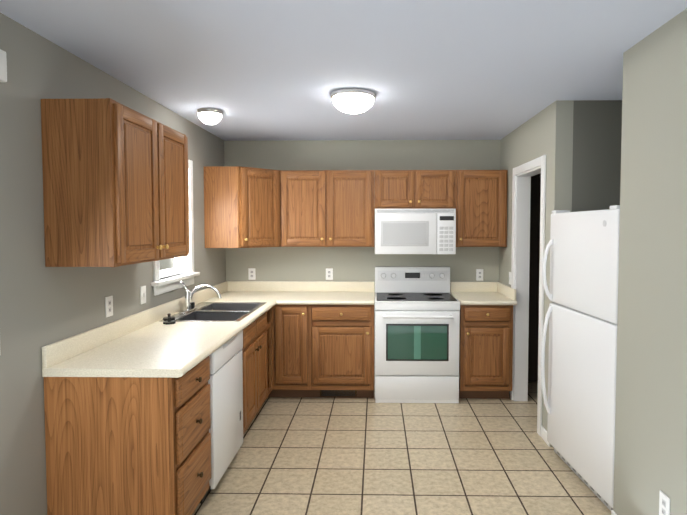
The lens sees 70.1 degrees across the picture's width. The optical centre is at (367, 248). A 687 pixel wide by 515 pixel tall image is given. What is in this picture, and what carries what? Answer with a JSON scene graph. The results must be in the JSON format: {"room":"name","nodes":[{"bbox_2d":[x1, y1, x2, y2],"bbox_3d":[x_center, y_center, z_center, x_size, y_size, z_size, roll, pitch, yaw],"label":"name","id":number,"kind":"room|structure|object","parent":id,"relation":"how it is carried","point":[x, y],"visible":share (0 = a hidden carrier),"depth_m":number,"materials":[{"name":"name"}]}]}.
{"room":"kitchen","nodes":[
{"label":"kitchen","id":0,"kind":"room"},
{"bbox_2d":[0,13,227,514],"bbox_3d":[-1.579,0.299,0.997,0.120,2.440,8.240,0,2,1],"label":"wall","id":1,"kind":"structure","parent":0,"point":[41,306],"depth_m":2.21,"materials":[{"name":"grey paint"}]},
{"bbox_2d":[0,49,6,81],"bbox_3d":[-1.470,-0.719,1.842,0.064,0.122,0.220,0,2,1],"label":"door chime","id":2,"kind":"object","parent":1,"relation":"attached to","point":[3,68],"visible":1,"depth_m":1.93,"materials":[{"name":"white plastic"}]},
{"bbox_2d":[105,296,112,316],"bbox_3d":[-1.481,0.332,2.808,0.008,0.116,0.072,0,2,1],"label":"electrical outlet","id":3,"kind":"object","parent":1,"relation":"attached to","point":[109,305],"visible":1,"depth_m":2.80,"materials":[{"name":"white plastic"}]},
{"bbox_2d":[41,98,189,266],"bbox_3d":[-1.300,-0.319,2.692,0.370,0.772,0.892,0,2,1],"label":"upper cabinet","id":4,"kind":"object","parent":1,"relation":"attached to","point":[115,185],"visible":1,"depth_m":2.26,"materials":[{"name":"brown wood"}]},
{"bbox_2d":[140,285,145,303],"bbox_3d":[-1.470,0.305,3.217,0.015,0.116,0.072,0,2,1],"label":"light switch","id":5,"kind":"object","parent":1,"relation":"attached to","point":[142,294],"visible":1,"depth_m":3.21,"materials":[{"name":"white plastic"}]},
{"bbox_2d":[151,160,199,295],"bbox_3d":[-1.502,-0.200,3.712,0.175,1.023,0.780,0,2,1],"label":"window","id":6,"kind":"structure","parent":1,"relation":"in","point":[168,284],"depth_m":3.96,"materials":[{"name":"white"}]},
{"bbox_2d":[0,0,686,140],"bbox_3d":[0.521,-0.948,0.906,4.320,0.060,8.240,0,2,1],"label":"ceiling","id":7,"kind":"structure","parent":0,"point":[266,70],"depth_m":2.50,"materials":[{"name":"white paint"}]},
{"bbox_2d":[197,108,222,124],"bbox_3d":[-1.180,-0.983,3.668,0.184,0.103,0.184,0,2,1],"label":"light","id":8,"kind":"object","parent":7,"relation":"attached to","point":[210,116],"visible":1,"depth_m":3.61,"materials":[{"name":"white glass"}]},
{"bbox_2d":[331,88,375,113],"bbox_3d":[-0.093,-0.954,3.219,0.296,0.123,0.296,0,2,1],"label":"flush light","id":9,"kind":"object","parent":7,"relation":"attached to","point":[353,101],"visible":1,"depth_m":3.12,"materials":[{"name":"white glass"}]},
{"bbox_2d":[224,140,495,379],"bbox_3d":[0.654,0.129,5.003,4.200,2.440,0.140,0,2,1],"label":"wall","id":10,"kind":"structure","parent":0,"point":[349,264],"depth_m":4.94,"materials":[{"name":"grey paint"}]},
{"bbox_2d":[204,166,279,247],"bbox_3d":[-1.139,-0.379,4.648,0.620,0.725,0.625,0,2,1],"label":"upper cabinet","id":11,"kind":"object","parent":10,"relation":"attached to","point":[241,207],"visible":1,"depth_m":4.37,"materials":[{"name":"brown wood"}]},
{"bbox_2d":[248,268,255,279],"bbox_3d":[-1.177,0.260,4.987,0.072,0.116,0.008,0,2,1],"label":"electrical outlet","id":12,"kind":"object","parent":10,"relation":"attached to","point":[251,274],"visible":1,"depth_m":4.99,"materials":[{"name":"white plastic"}]},
{"bbox_2d":[326,268,332,279],"bbox_3d":[-0.387,0.260,4.973,0.072,0.116,0.008,0,2,1],"label":"electrical outlet","id":13,"kind":"object","parent":10,"relation":"attached to","point":[329,273],"visible":1,"depth_m":4.97,"materials":[{"name":"white plastic"}]},
{"bbox_2d":[280,170,379,246],"bbox_3d":[-0.364,-0.385,4.785,0.949,0.726,0.322,0,2,1],"label":"upper cabinet","id":14,"kind":"object","parent":10,"relation":"attached to","point":[327,208],"depth_m":4.63,"materials":[{"name":"brown wood"}]},
{"bbox_2d":[380,170,455,208],"bbox_3d":[0.450,-0.566,4.763,0.761,0.363,0.322,0,2,1],"label":"upper cabinet","id":15,"kind":"object","parent":10,"relation":"attached to","point":[399,189],"depth_m":4.61,"materials":[{"name":"brown wood"}]},
{"bbox_2d":[375,209,455,253],"bbox_3d":[0.449,-0.167,4.739,0.752,0.425,0.402,0,2,1],"label":"microwave","id":16,"kind":"object","parent":15,"relation":"attached to","point":[415,231],"visible":1,"depth_m":4.54,"materials":[{"name":"white plastic"}]},
{"bbox_2d":[476,269,482,280],"bbox_3d":[1.138,0.266,4.945,0.072,0.116,0.008,0,2,1],"label":"electrical outlet","id":17,"kind":"object","parent":10,"relation":"attached to","point":[479,274],"visible":1,"depth_m":4.94,"materials":[{"name":"white plastic"}]},
{"bbox_2d":[456,170,507,246],"bbox_3d":[1.055,-0.384,4.760,0.533,0.726,0.322,0,2,1],"label":"upper cabinet","id":18,"kind":"object","parent":10,"relation":"attached to","point":[481,195],"depth_m":4.60,"materials":[{"name":"brown wood"}]},
{"bbox_2d":[192,380,610,514],"bbox_3d":[0.521,1.550,1.012,4.320,0.060,8.240,0,2,1],"label":"floor","id":19,"kind":"structure","parent":0,"point":[336,456],"depth_m":3.23,"materials":[{"name":"tile"}]},
{"bbox_2d":[44,356,210,514],"bbox_3d":[-1.179,1.018,2.507,0.620,0.875,0.478,0,2,1],"label":"base cabinet","id":20,"kind":"object","parent":19,"relation":"on","point":[128,445],"depth_m":2.27,"materials":[{"name":"brown wood"}]},
{"bbox_2d":[42,281,285,377],"bbox_3d":[-1.139,0.462,3.616,0.660,0.138,2.759,0,2,1],"label":"countertop","id":21,"kind":"structure","parent":20,"relation":"on","point":[145,343],"depth_m":2.67,"materials":[{"name":"beige laminate"}]},
{"bbox_2d":[163,314,175,324],"bbox_3d":[-1.338,0.485,3.303,0.079,0.042,0.080,0,2,1],"label":"stopper","id":22,"kind":"object","parent":21,"relation":"on","point":[169,318],"depth_m":3.31,"materials":[{"name":"black plastic"}]},
{"bbox_2d":[178,281,221,313],"bbox_3d":[-1.268,0.359,3.747,0.276,0.240,0.250,0,2,1],"label":"faucet","id":23,"kind":"object","parent":21,"relation":"on","point":[189,305],"visible":1,"depth_m":3.75,"materials":[{"name":"silver metal"}]},
{"bbox_2d":[159,302,266,321],"bbox_3d":[-1.147,0.578,3.784,0.553,0.198,0.850,0,2,1],"label":"sink","id":24,"kind":"object","parent":21,"relation":"in","point":[221,311],"visible":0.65,"depth_m":3.77,"materials":[{"name":"silver metal"}]},
{"bbox_2d":[200,330,242,502],"bbox_3d":[-1.140,0.997,3.050,0.582,0.872,0.606,0,2,1],"label":"dishwasher","id":25,"kind":"object","parent":19,"relation":"on","point":[225,381],"visible":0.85,"depth_m":2.96,"materials":[{"name":"white metal"}]},
{"bbox_2d":[268,305,275,396],"bbox_3d":[-1.142,0.925,4.701,0.617,0.875,0.630,0,2,1],"label":"base cabinet","id":26,"kind":"object","parent":19,"relation":"on","point":[273,393],"depth_m":4.41,"materials":[{"name":"brown wood"}]},
{"bbox_2d":[214,281,277,288],"bbox_3d":[-1.120,0.417,4.665,0.480,0.138,0.659,0,2,1],"label":"countertop","id":27,"kind":"structure","parent":26,"relation":"on","point":[228,284],"depth_m":4.97,"materials":[{"name":"beige laminate"}]},
{"bbox_2d":[276,305,373,397],"bbox_3d":[-0.404,0.925,4.688,0.940,0.875,0.630,0,2,1],"label":"base cabinet","id":28,"kind":"object","parent":19,"relation":"on","point":[316,349],"depth_m":4.38,"materials":[{"name":"brown wood"}]},
{"bbox_2d":[278,281,373,304],"bbox_3d":[-0.362,0.418,4.651,0.856,0.138,0.659,0,2,1],"label":"countertop","id":29,"kind":"structure","parent":28,"relation":"on","point":[294,292],"depth_m":4.81,"materials":[{"name":"beige laminate"}]},
{"bbox_2d":[320,390,356,396],"bbox_3d":[-0.267,1.322,4.490,0.340,0.076,0.010,0,2,1],"label":"air vent register","id":30,"kind":"object","parent":28,"relation":"attached to","point":[339,393],"visible":0.65,"depth_m":4.49,"materials":[{"name":"brown metal"}]},
{"bbox_2d":[375,266,459,402],"bbox_3d":[0.446,0.781,4.613,0.752,1.170,0.723,0,2,1],"label":"range","id":31,"kind":"object","parent":19,"relation":"on","point":[417,325],"visible":1,"depth_m":4.32,"materials":[{"name":"white metal"}]},
{"bbox_2d":[459,305,512,398],"bbox_3d":[1.070,0.926,4.647,0.465,0.876,0.658,0,2,1],"label":"base cabinet","id":32,"kind":"object","parent":19,"relation":"on","point":[486,353],"visible":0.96,"depth_m":4.36,"materials":[{"name":"brown wood"}]},
{"bbox_2d":[450,282,516,304],"bbox_3d":[1.080,0.419,4.629,0.489,0.138,0.651,0,2,1],"label":"countertop","id":33,"kind":"structure","parent":32,"relation":"on","point":[468,293],"depth_m":4.68,"materials":[{"name":"beige laminate"}]},
{"bbox_2d":[541,205,619,510],"bbox_3d":[1.588,0.596,2.977,0.772,1.678,0.830,0,2,-3],"label":"refrigerator","id":34,"kind":"object","parent":19,"relation":"on","point":[581,316],"visible":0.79,"depth_m":2.88,"materials":[{"name":"white metal"}]},
{"bbox_2d":[496,8,686,514],"bbox_3d":[1.314,0.304,0.875,0.150,2.440,8.100,0,2,1],"label":"wall","id":35,"kind":"structure","parent":0,"point":[628,152],"depth_m":2.28,"materials":[{"name":"grey paint"}]},
{"bbox_2d":[510,155,545,435],"bbox_3d":[1.368,0.343,4.029,0.139,2.095,0.830,0,2,1],"label":"door frame","id":36,"kind":"structure","parent":35,"relation":"attached to","point":[521,195],"depth_m":4.35,"materials":[{"name":"white wood"}]},
{"bbox_2d":[541,426,616,514],"bbox_3d":[0.279,1.505,0.346,3.619,0.085,6.664,0,2,1],"label":"baseboard","id":37,"kind":"structure","parent":35,"relation":"attached to","point":[544,434],"depth_m":3.55,"materials":[{"name":"white"}]},
{"bbox_2d":[659,490,669,514],"bbox_3d":[1.276,1.113,2.101,0.008,0.116,0.072,0,2,1],"label":"electrical outlet","id":38,"kind":"object","parent":35,"relation":"attached to","point":[664,504],"visible":1,"depth_m":2.10,"materials":[{"name":"white plastic"}]},
{"bbox_2d":[576,100,611,211],"bbox_3d":[2.022,0.193,3.505,1.170,2.440,0.170,0,2,1],"label":"wall","id":39,"kind":"structure","parent":0,"point":[594,174],"depth_m":3.39,"materials":[{"name":"grey paint"}]}
]}

